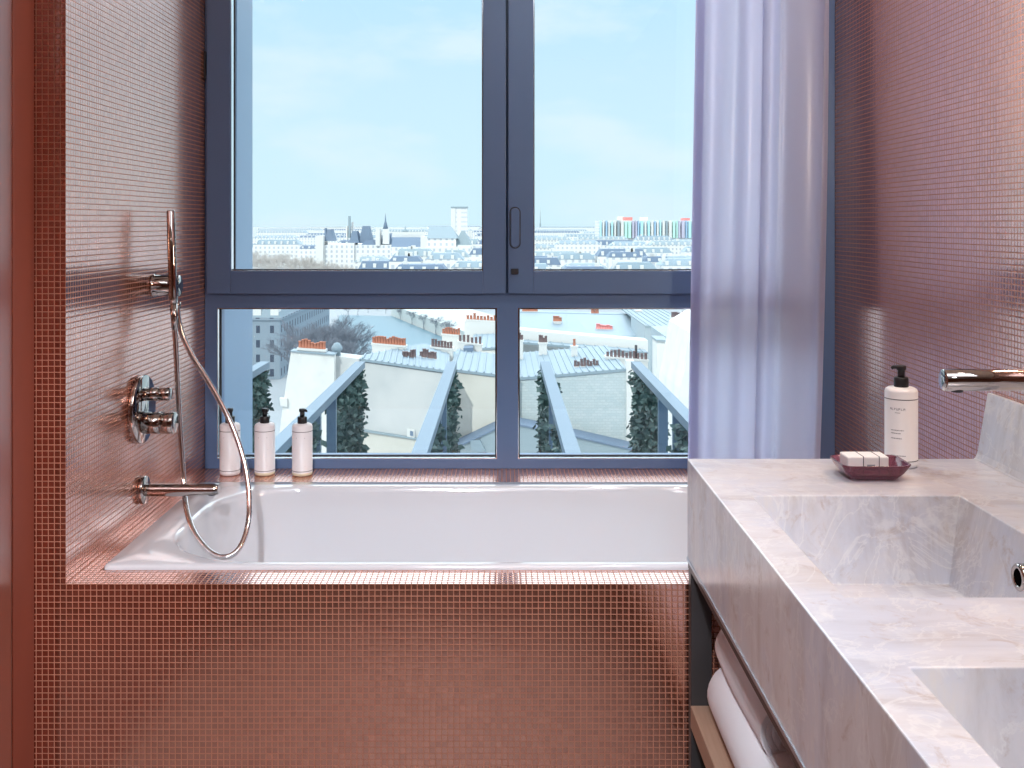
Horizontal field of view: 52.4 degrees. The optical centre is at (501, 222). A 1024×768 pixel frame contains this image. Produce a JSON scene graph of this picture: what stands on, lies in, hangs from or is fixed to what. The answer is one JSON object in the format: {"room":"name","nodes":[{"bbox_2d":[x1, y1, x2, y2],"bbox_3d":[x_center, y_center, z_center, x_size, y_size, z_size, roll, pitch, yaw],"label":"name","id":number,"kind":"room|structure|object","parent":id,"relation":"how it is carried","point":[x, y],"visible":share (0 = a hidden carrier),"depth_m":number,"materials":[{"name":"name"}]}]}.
{"room":"bathroom","nodes":[
{"label":"bathroom","id":0,"kind":"room"},
{"bbox_2d":[34,0,204,767],"bbox_3d":[-1.352,-0.020,2.704,0.900,2.720,1.111,0,0,0],"label":"wall","id":1,"kind":"structure","parent":0,"point":[119,85],"depth_m":2.36,"materials":[{"name":"tile"}]},
{"bbox_2d":[12,0,33,767],"bbox_3d":[-1.040,-0.020,2.100,0.150,2.720,0.096,0,0,0],"label":"trim","id":2,"kind":"structure","parent":1,"relation":"attached to","point":[22,10],"depth_m":2.10,"materials":[{"name":"brown paint"}]},
{"bbox_2d":[127,375,177,443],"bbox_3d":[-0.857,0.462,2.583,0.090,0.169,0.169,0,0,0],"label":"shower mixer","id":3,"kind":"object","parent":1,"relation":"attached to","point":[143,420],"visible":1,"depth_m":2.56,"materials":[{"name":"silver metal"}]},
{"bbox_2d":[149,274,182,301],"bbox_3d":[-0.867,0.169,2.688,0.070,0.075,0.060,0,0,0],"label":"holder","id":4,"kind":"object","parent":1,"relation":"attached to","point":[158,284],"visible":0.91,"depth_m":2.67,"materials":[{"name":"silver metal"}]},
{"bbox_2d":[166,210,176,304],"bbox_3d":[-0.842,0.090,2.654,0.027,0.244,0.022,0,0,0],"label":"shower","id":5,"kind":"object","parent":4,"relation":"attached to","point":[171,224],"visible":1,"depth_m":2.65,"materials":[{"name":"silver metal"}]},
{"bbox_2d":[170,302,251,559],"bbox_3d":[-0.735,0.508,2.600,0.229,0.606,0.204,0,0,0],"label":"shower hose","id":6,"kind":"object","parent":4,"relation":"attached to","point":[176,322],"visible":0.96,"depth_m":2.65,"materials":[{"name":"silver metal"}]},
{"bbox_2d":[136,476,220,504],"bbox_3d":[-0.804,0.667,2.600,0.195,0.070,0.070,0,0,0],"label":"tub spout","id":7,"kind":"object","parent":1,"relation":"attached to","point":[145,489],"visible":1,"depth_m":2.59,"materials":[{"name":"silver metal"}]},
{"bbox_2d":[224,0,252,452],"bbox_3d":[-4.966,13.970,3.574,8.068,41.260,0.623,0,0,0],"label":"wall","id":8,"kind":"structure","parent":0,"point":[238,323],"depth_m":3.77,"materials":[{"name":"blue"}]},
{"bbox_2d":[204,0,834,468],"bbox_3d":[0.054,-0.313,3.187,1.910,2.114,0.103,0,0,0],"label":"window","id":9,"kind":"structure","parent":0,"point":[508,281],"depth_m":3.14,"materials":[{"name":"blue metal"}]},
{"bbox_2d":[835,0,1023,458],"bbox_3d":[1.070,-0.020,0.430,0.120,2.720,5.660,0,0,0],"label":"wall","id":10,"kind":"structure","parent":0,"point":[929,94],"depth_m":2.48,"materials":[{"name":"tile"}]},
{"bbox_2d":[938,369,1023,392],"bbox_3d":[0.844,0.241,1.600,0.332,0.070,0.070,0,0,0],"label":"spout","id":11,"kind":"object","parent":10,"relation":"attached to","point":[953,380],"visible":1,"depth_m":1.59,"materials":[{"name":"silver metal"}]},
{"bbox_2d":[974,393,1023,483],"bbox_3d":[0.989,0.418,1.222,0.038,0.137,1.840,0,0,0],"label":"backsplash","id":12,"kind":"structure","parent":10,"relation":"attached to","point":[1001,443],"depth_m":2.05,"materials":[{"name":"stone"}]},
{"bbox_3d":[0.000,1.400,0.400,5.200,0.120,5.800,0,0,0],"label":"floor","id":13,"kind":"structure","parent":0,"visible":0},
{"bbox_2d":[66,469,720,767],"bbox_3d":[0.054,1.043,2.681,1.911,0.594,1.064,0,0,0],"label":"tub surround","id":14,"kind":"object","parent":13,"relation":"on","point":[165,668],"visible":0.49,"depth_m":2.15,"materials":[{"name":"tile"}]},
{"bbox_2d":[219,408,240,475],"bbox_3d":[-0.807,0.647,3.085,0.061,0.196,0.061,0,0,0],"label":"pump bottle","id":15,"kind":"object","parent":14,"relation":"on","point":[229,454],"visible":0.84,"depth_m":3.06,"materials":[{"name":"white plastic"}]},
{"bbox_2d":[254,408,274,475],"bbox_3d":[-0.704,0.647,3.085,0.061,0.196,0.061,0,0,0],"label":"pump bottle","id":16,"kind":"object","parent":14,"relation":"on","point":[264,430],"visible":1,"depth_m":3.06,"materials":[{"name":"white plastic"}]},
{"bbox_2d":[292,408,312,476],"bbox_3d":[-0.591,0.647,3.079,0.061,0.196,0.061,0,0,0],"label":"pump bottle","id":17,"kind":"object","parent":14,"relation":"on","point":[302,431],"visible":1,"depth_m":3.06,"materials":[{"name":"white plastic"}]},
{"bbox_2d":[104,482,688,569],"bbox_3d":[-0.031,0.942,2.600,1.656,0.408,0.727,0,0,0],"label":"bathtub","id":18,"kind":"object","parent":14,"relation":"in","point":[294,525],"visible":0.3,"depth_m":2.89,"materials":[{"name":"white ceramic"}]},
{"bbox_2d":[686,556,804,767],"bbox_3d":[0.693,1.013,1.228,0.626,0.654,1.836,0,0,0],"label":"frame","id":19,"kind":"object","parent":13,"relation":"on","point":[707,747],"visible":0.27,"depth_m":2.09,"materials":[{"name":"grey metal"}]},
{"bbox_2d":[691,706,734,767],"bbox_3d":[0.695,1.003,1.236,0.623,0.046,1.753,0,0,0],"label":"shelf","id":20,"kind":"object","parent":19,"relation":"attached to","point":[713,750],"depth_m":1.99,"materials":[{"name":"brown wood"}]},
{"bbox_2d":[707,668,795,767],"bbox_3d":[0.463,0.928,1.785,0.132,0.128,0.533,0,0,0],"label":"rolled towel","id":21,"kind":"object","parent":20,"relation":"on","point":[744,748],"visible":0.48,"depth_m":1.82,"materials":[{"name":"white fabric"}]},
{"bbox_2d":[715,629,786,755],"bbox_3d":[0.480,0.838,1.880,0.124,0.123,0.362,0,0,0],"label":"rolled towel","id":22,"kind":"object","parent":21,"relation":"on","point":[740,685],"visible":0.2,"depth_m":1.80,"materials":[{"name":"white fabric"}]},
{"bbox_2d":[687,393,1023,767],"bbox_3d":[0.695,0.520,1.222,0.626,0.340,1.844,0,0,0],"label":"countertop","id":23,"kind":"structure","parent":19,"relation":"on","point":[880,623],"depth_m":1.55,"materials":[{"name":"grey stone"}]},
{"bbox_2d":[830,455,910,479],"bbox_3d":[0.706,0.470,1.992,0.134,0.030,0.102,0,0,0],"label":"soap dish","id":24,"kind":"object","parent":23,"relation":"on","point":[898,466],"visible":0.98,"depth_m":1.95,"materials":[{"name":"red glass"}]},
{"bbox_2d":[840,451,888,465],"bbox_3d":[0.696,0.461,2.000,0.079,0.034,0.049,0,0,0],"label":"soap","id":25,"kind":"object","parent":24,"relation":"in","point":[854,458],"visible":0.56,"depth_m":1.98,"materials":[{"name":"white wax"}]},
{"bbox_2d":[884,365,917,468],"bbox_3d":[0.798,0.385,2.078,0.064,0.201,0.064,0,0,17],"label":"pump bottle","id":26,"kind":"object","parent":23,"relation":"on","point":[900,399],"visible":0.8,"depth_m":2.05,"materials":[{"name":"white plastic"}]},
{"bbox_3d":[-1.107,-0.020,-0.738,0.285,2.720,3.325,0,0,0],"label":"wall","id":27,"kind":"structure","parent":0,"visible":0},
{"bbox_2d":[0,0,11,767],"bbox_3d":[-0.967,-0.021,1.489,0.012,2.711,1.118,0,0,0],"label":"door","id":28,"kind":"structure","parent":27,"relation":"in","point":[5,5],"depth_m":2.01,"materials":[{"name":"brown paint"}]},
{"bbox_3d":[0.000,-1.440,0.400,5.200,0.120,5.800,0,0,0],"label":"ceiling","id":29,"kind":"structure","parent":0,"visible":0},
{"bbox_2d":[688,0,828,458],"bbox_3d":[0.745,-0.318,3.004,0.490,2.120,0.059,0,0,0],"label":"curtain","id":30,"kind":"object","parent":29,"relation":"hanging from","point":[760,137],"visible":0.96,"depth_m":3.00,"materials":[{"name":"purple fabric"}]},
{"label":"outside","id":31,"kind":"structure","parent":0,"visible":0},
{"bbox_2d":[253,227,685,436],"bbox_3d":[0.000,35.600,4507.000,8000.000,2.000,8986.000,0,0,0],"label":"ground","id":32,"kind":"structure","parent":31,"point":[277,391],"depth_m":393.30,"materials":[{"name":"grey"}]},
{"bbox_2d":[253,234,297,243],"bbox_3d":[-286.991,24.210,1321.051,56.418,20.780,23.819,0,0,0],"label":"block","id":33,"kind":"object","parent":32,"relation":"on","point":[258,237],"visible":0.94,"depth_m":1309.56,"materials":[{"name":"stone"}]},
{"bbox_2d":[253,238,303,265],"bbox_3d":[-180.185,23.241,839.219,37.415,22.719,18.799,0,0,0],"label":"block","id":34,"kind":"object","parent":32,"relation":"on","point":[273,247],"visible":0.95,"depth_m":829.98,"materials":[{"name":"stone"}]},
{"bbox_2d":[256,229,308,236],"bbox_3d":[-369.498,22.725,1751.127,85.249,23.750,22.760,0,0,0],"label":"block","id":35,"kind":"object","parent":32,"relation":"on","point":[297,233],"visible":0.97,"depth_m":1739.98,"materials":[{"name":"stone"}]},
{"bbox_2d":[269,255,295,268],"bbox_3d":[-118.692,25.285,558.960,18.212,18.654,18.168,0,0,-28],"label":"tree","id":36,"kind":"object","parent":32,"relation":"on","point":[281,261],"visible":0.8,"depth_m":558.99,"materials":[{"name":"grey plant"}]},
{"bbox_2d":[257,226,309,228],"bbox_3d":[-695.189,22.743,3312.902,160.791,23.713,34.427,0,0,0],"label":"block","id":37,"kind":"object","parent":32,"relation":"on","point":[290,227],"visible":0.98,"depth_m":3296.27,"materials":[{"name":"stone"}]},
{"bbox_2d":[256,228,321,232],"bbox_3d":[-483.470,22.890,2371.980,148.075,23.420,26.321,0,0,0],"label":"block","id":38,"kind":"object","parent":32,"relation":"on","point":[316,230],"visible":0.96,"depth_m":2359.19,"materials":[{"name":"stone"}]},
{"bbox_2d":[253,309,328,378],"bbox_3d":[-55.510,25.505,262.800,13.627,18.190,66.400,0,0,0],"label":"house","id":39,"kind":"structure","parent":32,"relation":"on","point":[266,322],"depth_m":230.19,"materials":[{"name":"white paint"}]},
{"bbox_2d":[261,332,324,361],"bbox_3d":[-40.291,27.375,200.841,12.961,14.472,12.790,0,0,-12],"label":"bare tree","id":40,"kind":"object","parent":32,"relation":"on","point":[295,339],"visible":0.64,"depth_m":198.39,"materials":[{"name":"grey plant"}]},
{"bbox_2d":[275,319,323,353],"bbox_3d":[-40.963,26.863,216.976,13.793,15.499,13.001,0,0,0],"label":"bare tree","id":41,"kind":"object","parent":32,"relation":"on","point":[285,325],"visible":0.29,"depth_m":214.80,"materials":[{"name":"grey plant"}]},
{"bbox_2d":[299,244,314,265],"bbox_3d":[-144.464,25.465,821.948,28.817,18.270,14.700,0,0,0],"label":"house","id":42,"kind":"structure","parent":32,"relation":"on","point":[307,250],"depth_m":814.72,"materials":[{"name":"stone"}]},
{"bbox_2d":[296,256,317,268],"bbox_3d":[-104.612,25.720,560.080,14.684,17.782,15.539,0,0,19],"label":"tree","id":43,"kind":"object","parent":32,"relation":"on","point":[308,259],"visible":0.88,"depth_m":559.67,"materials":[{"name":"grey plant"}]},
{"bbox_2d":[280,339,336,452],"bbox_3d":[-14.718,21.695,78.900,4.229,25.811,1.400,0,0,0],"label":"house","id":44,"kind":"structure","parent":32,"relation":"on","point":[312,368],"depth_m":78.49,"materials":[{"name":"white paint"}]},
{"bbox_2d":[282,323,350,350],"bbox_3d":[-36.787,26.792,206.044,14.007,15.640,13.821,0,0,0],"label":"bare tree","id":45,"kind":"object","parent":32,"relation":"on","point":[328,333],"visible":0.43,"depth_m":203.84,"materials":[{"name":"grey plant"}]},
{"bbox_2d":[280,330,356,367],"bbox_3d":[-33.201,26.580,187.790,13.476,16.065,14.296,0,0,3],"label":"bare tree","id":46,"kind":"object","parent":32,"relation":"on","point":[329,339],"visible":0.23,"depth_m":185.33,"materials":[{"name":"grey plant"}]},
{"bbox_2d":[297,234,349,244],"bbox_3d":[-218.096,24.167,1289.817,67.824,20.867,21.413,0,0,0],"label":"house","id":47,"kind":"structure","parent":32,"relation":"on","point":[305,240],"depth_m":1279.23,"materials":[{"name":"stone"}]},
{"bbox_2d":[307,313,359,334],"bbox_3d":[-37.223,26.597,220.999,14.267,16.032,13.448,0,0,31],"label":"bare tree","id":48,"kind":"object","parent":32,"relation":"on","point":[346,318],"visible":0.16,"depth_m":221.32,"materials":[{"name":"grey plant"}]},
{"bbox_2d":[309,321,370,350],"bbox_3d":[-31.870,27.154,209.617,13.358,14.916,13.181,0,0,-43],"label":"bare tree","id":49,"kind":"object","parent":32,"relation":"on","point":[355,332],"visible":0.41,"depth_m":209.65,"materials":[{"name":"grey plant"}]},
{"bbox_2d":[310,226,373,229],"bbox_3d":[-503.777,21.519,3277.815,194.938,26.163,28.915,0,0,0],"label":"block","id":50,"kind":"object","parent":32,"relation":"on","point":[312,227],"visible":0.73,"depth_m":3263.44,"materials":[{"name":"stone"}]},
{"bbox_2d":[332,342,362,378],"bbox_3d":[-12.022,21.890,80.600,2.181,25.419,2.200,0,0,0],"label":"side wing","id":51,"kind":"object","parent":32,"relation":"on","point":[344,361],"visible":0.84,"depth_m":79.50},
{"bbox_2d":[332,342,341,355],"bbox_3d":[-12.692,9.756,80.000,0.840,1.150,0.840,0,0,0],"label":"roof vent","id":52,"kind":"object","parent":51,"relation":"attached to","point":[336,347],"depth_m":79.73,"materials":[{"name":"silver metal"}]},
{"bbox_2d":[324,334,371,354],"bbox_3d":[-29.581,27.542,190.956,12.662,14.139,12.495,0,0,19],"label":"bare tree","id":53,"kind":"object","parent":32,"relation":"on","point":[351,345],"visible":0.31,"depth_m":192.38,"materials":[{"name":"grey plant"}]},
{"bbox_2d":[315,213,392,268],"bbox_3d":[-100.385,13.650,748.000,56.769,41.899,64.000,0,0,0],"label":"city hall","id":54,"kind":"object","parent":32,"relation":"on","point":[363,243],"visible":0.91,"depth_m":720.04,"materials":[{"name":"stone"}]},
{"bbox_2d":[332,312,376,350],"bbox_3d":[-33.658,27.426,235.633,12.054,14.370,12.788,0,0,-28],"label":"bare tree","id":55,"kind":"object","parent":32,"relation":"on","point":[358,325],"visible":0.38,"depth_m":236.09,"materials":[{"name":"grey plant"}]},
{"bbox_2d":[337,329,375,354],"bbox_3d":[-31.193,27.770,212.937,12.091,13.682,12.253,0,0,-40],"label":"bare tree","id":56,"kind":"object","parent":32,"relation":"on","point":[356,339],"visible":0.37,"depth_m":211.65,"materials":[{"name":"grey plant"}]},
{"bbox_2d":[354,254,389,268],"bbox_3d":[-69.540,25.585,559.692,18.531,18.030,18.655,0,0,0],"label":"block","id":57,"kind":"object","parent":32,"relation":"on","point":[357,263],"visible":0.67,"depth_m":553.56,"materials":[{"name":"stone"}]},
{"bbox_2d":[358,257,388,268],"bbox_3d":[-59.492,25.367,494.954,16.185,18.466,13.367,0,0,0],"label":"house","id":58,"kind":"structure","parent":32,"relation":"on","point":[366,264],"depth_m":489.59,"materials":[{"name":"stone"}]},
{"bbox_2d":[333,315,454,357],"bbox_3d":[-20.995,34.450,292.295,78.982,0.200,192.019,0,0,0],"label":"roof","id":59,"kind":"structure","parent":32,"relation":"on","point":[388,326],"depth_m":335.42,"materials":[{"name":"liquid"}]},
{"bbox_2d":[371,228,427,234],"bbox_3d":[-173.288,21.693,1753.995,98.133,25.815,23.322,0,0,0],"label":"block","id":60,"kind":"object","parent":32,"relation":"on","point":[425,231],"visible":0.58,"depth_m":1742.96,"materials":[{"name":"stone"}]},
{"bbox_2d":[388,252,422,268],"bbox_3d":[-43.718,23.846,474.623,14.745,21.507,13.495,0,0,0],"label":"house","id":61,"kind":"structure","parent":32,"relation":"on","point":[394,261],"depth_m":468.31,"materials":[{"name":"stone"}]},
{"bbox_2d":[360,327,460,452],"bbox_3d":[-7.549,22.090,91.740,7.062,25.021,24.280,0,0,0],"label":"building","id":62,"kind":"structure","parent":32,"relation":"on","point":[402,379],"depth_m":80.00,"materials":[{"name":"beige paint"}]},
{"bbox_2d":[392,245,433,262],"bbox_3d":[-47.460,23.358,566.334,23.262,22.484,18.441,0,0,0],"label":"block","id":63,"kind":"object","parent":32,"relation":"on","point":[422,252],"visible":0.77,"depth_m":559.54,"materials":[{"name":"stone"}]},
{"bbox_2d":[396,259,447,268],"bbox_3d":[-33.415,24.837,432.057,22.051,19.526,17.904,0,0,0],"label":"house","id":64,"kind":"structure","parent":32,"relation":"on","point":[405,265],"depth_m":425.67,"materials":[{"name":"stone"}]},
{"bbox_2d":[391,226,471,257],"bbox_3d":[-45.031,18.688,668.298,51.669,33.338,72.596,0,0,0],"label":"building","id":65,"kind":"structure","parent":32,"relation":"on","point":[439,239],"depth_m":647.02,"materials":[{"name":"stone"}]},
{"bbox_2d":[391,309,490,339],"bbox_3d":[-12.189,32.600,341.444,58.662,4.000,107.144,0,0,0],"label":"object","id":66,"kind":"object","parent":32,"relation":"on","point":[458,316],"visible":0.24,"depth_m":355.32,"materials":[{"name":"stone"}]},
{"bbox_2d":[425,250,464,268],"bbox_3d":[-26.569,23.482,486.622,17.894,22.235,15.288,0,0,0],"label":"block","id":67,"kind":"object","parent":32,"relation":"on","point":[449,259],"visible":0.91,"depth_m":479.42,"materials":[{"name":"stone"}]},
{"bbox_2d":[443,247,468,260],"bbox_3d":[-25.606,23.740,567.303,16.093,21.720,15.786,0,0,0],"label":"block","id":68,"kind":"object","parent":32,"relation":"on","point":[463,253],"visible":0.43,"depth_m":562.27,"materials":[{"name":"stone"}]},
{"bbox_2d":[451,207,467,235],"bbox_3d":[-39.101,9.817,958.000,15.239,49.565,18.000,0,0,0],"label":"tower block","id":69,"kind":"object","parent":32,"relation":"on","point":[459,215],"visible":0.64,"depth_m":949.95,"materials":[{"name":"white"}]},
{"bbox_2d":[451,258,481,268],"bbox_3d":[-10.629,24.752,445.164,22.200,19.697,13.406,0,0,0],"label":"block","id":70,"kind":"object","parent":32,"relation":"on","point":[459,264],"visible":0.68,"depth_m":439.29,"materials":[{"name":"stone"}]},
{"bbox_2d":[453,335,494,438],"bbox_3d":[-1.484,22.637,92.415,5.616,23.927,15.130,0,0,0],"label":"house","id":71,"kind":"structure","parent":32,"relation":"on","point":[475,369],"depth_m":84.99,"materials":[{"name":"beige paint"}]},
{"bbox_2d":[469,246,481,260],"bbox_3d":[-7.336,22.868,539.640,19.017,23.464,15.184,0,0,0],"label":"house","id":72,"kind":"structure","parent":32,"relation":"on","point":[476,253],"depth_m":532.22,"materials":[{"name":"stone"}]},
{"bbox_2d":[464,313,494,341],"bbox_3d":[-2.071,22.432,122.500,4.368,24.336,9.000,0,0,0],"label":"house","id":73,"kind":"structure","parent":32,"relation":"on","point":[473,323],"depth_m":118.00,"materials":[{"name":"white paint"}]},
{"bbox_2d":[473,333,494,353],"bbox_3d":[-0.700,23.421,110.425,5.000,22.358,13.150,0,0,0],"label":"building","id":74,"kind":"structure","parent":32,"relation":"on","point":[488,340],"depth_m":109.32,"materials":[{"name":"white paint"}]},
{"bbox_2d":[535,243,550,250],"bbox_3d":[26.842,25.310,849.060,25.801,18.580,20.856,0,0,0],"label":"block","id":75,"kind":"object","parent":32,"relation":"on","point":[538,247],"visible":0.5,"depth_m":838.94,"materials":[{"name":"stone"}]},
{"bbox_2d":[458,418,631,452],"bbox_3d":[2.838,25.126,83.200,16.085,18.948,3.200,0,0,0],"label":"house","id":76,"kind":"structure","parent":32,"relation":"on","point":[482,440],"depth_m":82.00,"materials":[{"name":"blue"}]},
{"bbox_2d":[535,255,560,268],"bbox_3d":[20.951,24.921,494.244,13.656,19.358,12.670,0,0,0],"label":"house","id":77,"kind":"structure","parent":32,"relation":"on","point":[552,262],"depth_m":488.87,"materials":[{"name":"stone"}]},
{"bbox_2d":[535,235,569,244],"bbox_3d":[45.203,23.191,1041.501,46.929,22.818,21.667,0,0,0],"label":"block","id":78,"kind":"object","parent":32,"relation":"on","point":[543,240],"visible":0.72,"depth_m":1031.16,"materials":[{"name":"stone"}]},
{"bbox_2d":[535,249,574,256],"bbox_3d":[30.775,24.820,611.797,28.408,19.560,14.422,0,0,0],"label":"block","id":79,"kind":"object","parent":32,"relation":"on","point":[537,253],"visible":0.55,"depth_m":607.52,"materials":[{"name":"stone"}]},
{"bbox_2d":[535,230,579,236],"bbox_3d":[86.353,23.221,1717.048,82.884,22.758,17.605,0,0,0],"label":"house","id":80,"kind":"structure","parent":32,"relation":"on","point":[537,233],"depth_m":1708.41,"materials":[{"name":"stone"}]},
{"bbox_2d":[540,226,594,231],"bbox_3d":[232.857,22.057,3301.539,226.889,25.086,23.659,0,0,0],"label":"block","id":81,"kind":"object","parent":32,"relation":"on","point":[589,229],"visible":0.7,"depth_m":3289.83,"materials":[{"name":"stone"}]},
{"bbox_2d":[557,250,595,266],"bbox_3d":[38.779,24.374,548.290,20.137,20.451,13.142,0,0,0],"label":"block","id":82,"kind":"object","parent":32,"relation":"on","point":[579,256],"visible":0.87,"depth_m":542.25,"materials":[{"name":"stone"}]},
{"bbox_2d":[554,238,600,253],"bbox_3d":[60.619,23.396,833.382,36.668,22.409,20.264,0,0,0],"label":"block","id":83,"kind":"object","parent":32,"relation":"on","point":[588,246],"visible":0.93,"depth_m":823.52,"materials":[{"name":"stone"}]},
{"bbox_2d":[520,309,642,336],"bbox_3d":[11.739,23.393,149.150,21.385,22.414,26.300,0,0,0],"label":"building roof","id":84,"kind":"structure","parent":32,"relation":"on","point":[593,322],"depth_m":144.33,"materials":[{"name":"grey metal"}]},
{"bbox_2d":[520,327,647,358],"bbox_3d":[8.688,23.212,116.125,15.194,22.777,5.750,0,0,0],"label":"house","id":85,"kind":"structure","parent":32,"relation":"on","point":[556,340],"depth_m":116.00,"materials":[{"name":"white"}]},
{"bbox_2d":[563,263,604,268],"bbox_3d":[34.490,25.713,437.166,19.322,17.773,17.583,0,0,0],"label":"house","id":86,"kind":"structure","parent":32,"relation":"on","point":[597,265],"depth_m":433.01,"materials":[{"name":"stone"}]},
{"bbox_2d":[520,333,648,440],"bbox_3d":[7.184,22.433,93.800,11.623,24.334,16.400,0,0,0],"label":"building","id":87,"kind":"structure","parent":32,"relation":"on","point":[596,395],"depth_m":86.00,"materials":[{"name":"beige paint"}]},
{"bbox_2d":[561,260,607,268],"bbox_3d":[38.691,25.898,488.642,21.359,17.404,16.783,0,0,0],"label":"block","id":88,"kind":"object","parent":32,"relation":"on","point":[568,261],"visible":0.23,"depth_m":485.19,"materials":[{"name":"stone"}]},
{"bbox_2d":[574,235,628,239],"bbox_3d":[98.305,23.206,1031.027,52.564,22.788,17.549,0,0,0],"label":"block","id":89,"kind":"object","parent":32,"relation":"on","point":[592,237],"visible":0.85,"depth_m":1023.88,"materials":[{"name":"stone"}]},
{"bbox_2d":[586,238,632,247],"bbox_3d":[88.118,23.516,875.725,46.750,22.167,20.160,0,0,0],"label":"house","id":90,"kind":"structure","parent":32,"relation":"on","point":[604,243],"depth_m":868.11,"materials":[{"name":"stone"}]},
{"bbox_2d":[595,246,646,266],"bbox_3d":[62.312,23.406,547.274,25.828,22.389,19.509,0,0,0],"label":"house","id":91,"kind":"structure","parent":32,"relation":"on","point":[600,255],"depth_m":539.68,"materials":[{"name":"stone"}]},
{"bbox_2d":[605,248,641,268],"bbox_3d":[57.985,23.230,496.328,16.084,22.740,12.868,0,0,0],"label":"house","id":92,"kind":"structure","parent":32,"relation":"on","point":[630,253],"depth_m":490.31,"materials":[{"name":"stone"}]},
{"bbox_2d":[608,240,650,247],"bbox_3d":[98.985,23.904,810.082,31.193,21.393,21.647,0,0,0],"label":"block","id":93,"kind":"object","parent":32,"relation":"on","point":[616,244],"visible":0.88,"depth_m":800.91,"materials":[{"name":"stone"}]},
{"bbox_2d":[610,258,656,268],"bbox_3d":[55.546,24.694,439.150,20.029,19.812,14.951,0,0,0],"label":"block","id":94,"kind":"object","parent":32,"relation":"on","point":[639,264],"visible":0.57,"depth_m":434.70,"materials":[{"name":"stone"}]},
{"bbox_2d":[595,217,691,239],"bbox_3d":[174.065,13.662,1171.504,133.985,41.875,56.992,0,0,0],"label":"cultural centre","id":95,"kind":"structure","parent":32,"relation":"on","point":[624,226],"depth_m":1145.57,"materials":[{"name":"metal"}]},
{"bbox_2d":[621,309,682,370],"bbox_3d":[21.313,23.033,142.925,7.426,23.133,30.150,0,0,0],"label":"building","id":96,"kind":"structure","parent":32,"relation":"on","point":[641,322],"depth_m":136.09,"materials":[{"name":"grey"}]},
{"bbox_2d":[635,244,671,255],"bbox_3d":[91.969,23.905,641.460,24.395,21.391,13.155,0,0,0],"label":"block","id":97,"kind":"object","parent":32,"relation":"on","point":[660,251],"visible":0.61,"depth_m":635.74,"materials":[{"name":"stone"}]},
{"bbox_2d":[633,234,673,243],"bbox_3d":[146.864,22.781,1009.553,36.793,23.637,19.333,0,0,0],"label":"block","id":98,"kind":"object","parent":32,"relation":"on","point":[647,239],"visible":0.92,"depth_m":1000.65,"materials":[{"name":"stone"}]},
{"bbox_2d":[642,253,666,266],"bbox_3d":[73.726,24.465,501.469,12.952,20.270,15.096,0,0,0],"label":"house","id":99,"kind":"structure","parent":32,"relation":"on","point":[651,257],"depth_m":495.36,"materials":[{"name":"stone"}]},
{"bbox_2d":[651,336,665,378],"bbox_3d":[11.852,21.605,78.200,0.916,25.990,2.800,0,0,0],"label":"chimney tower","id":100,"kind":"structure","parent":32,"relation":"on","point":[658,342],"depth_m":77.26,"materials":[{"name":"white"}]},
{"bbox_2d":[651,325,667,371],"bbox_3d":[14.720,21.904,89.000,2.544,25.392,10.000,0,0,0],"label":"house","id":101,"kind":"structure","parent":32,"relation":"on","point":[655,330],"depth_m":91.72,"materials":[{"name":"grey paint"}]},
{"bbox_2d":[649,239,691,255],"bbox_3d":[136.843,23.529,832.656,38.406,22.143,17.032,0,0,0],"label":"block","id":102,"kind":"object","parent":32,"relation":"on","point":[675,247],"visible":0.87,"depth_m":824.32,"materials":[{"name":"stone"}]},
{"bbox_2d":[656,256,690,268],"bbox_3d":[76.368,24.301,446.484,18.809,20.599,16.723,0,0,0],"label":"block","id":103,"kind":"object","parent":32,"relation":"on","point":[665,263],"visible":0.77,"depth_m":439.51,"materials":[{"name":"stone"}]},
{"bbox_2d":[659,309,689,452],"bbox_3d":[13.520,20.086,65.000,6.745,29.028,8.000,0,0,0],"label":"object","id":104,"kind":"object","parent":32,"relation":"on","point":[674,369],"visible":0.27,"depth_m":64.00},
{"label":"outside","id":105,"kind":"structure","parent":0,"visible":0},
{"bbox_3d":[0.000,19.195,8.395,18.000,30.810,9.010,0,0,0],"label":"terrace","id":106,"kind":"object","parent":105,"visible":0},
{"bbox_2d":[253,361,273,452],"bbox_3d":[-2.740,2.720,7.974,0.349,2.240,8.150,0,0,0],"label":"screen","id":107,"kind":"object","parent":106,"relation":"on","point":[260,384],"visible":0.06,"depth_m":11.58,"materials":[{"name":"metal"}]},
{"bbox_2d":[275,361,369,452],"bbox_3d":[-1.638,2.720,7.974,0.349,2.240,8.150,0,0,0],"label":"trellis","id":108,"kind":"object","parent":106,"relation":"on","point":[343,402],"visible":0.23,"depth_m":10.24,"materials":[{"name":"green plant"}]},
{"bbox_2d":[411,361,464,452],"bbox_3d":[-0.577,2.720,7.974,0.349,2.240,8.150,0,0,0],"label":"screen","id":109,"kind":"object","parent":106,"relation":"on","point":[437,434],"visible":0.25,"depth_m":9.97,"materials":[{"name":"green plant"}]},
{"bbox_2d":[533,361,580,452],"bbox_3d":[0.496,2.720,7.974,0.349,2.240,8.150,0,0,0],"label":"screen","id":110,"kind":"object","parent":106,"relation":"on","point":[555,434],"visible":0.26,"depth_m":9.97,"materials":[{"name":"green plant"}]},
{"bbox_2d":[626,361,688,452],"bbox_3d":[1.546,2.720,7.974,0.349,2.240,8.150,0,0,0],"label":"trellis","id":111,"kind":"object","parent":106,"relation":"on","point":[651,399],"visible":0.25,"depth_m":10.28,"materials":[{"name":"green plant"}]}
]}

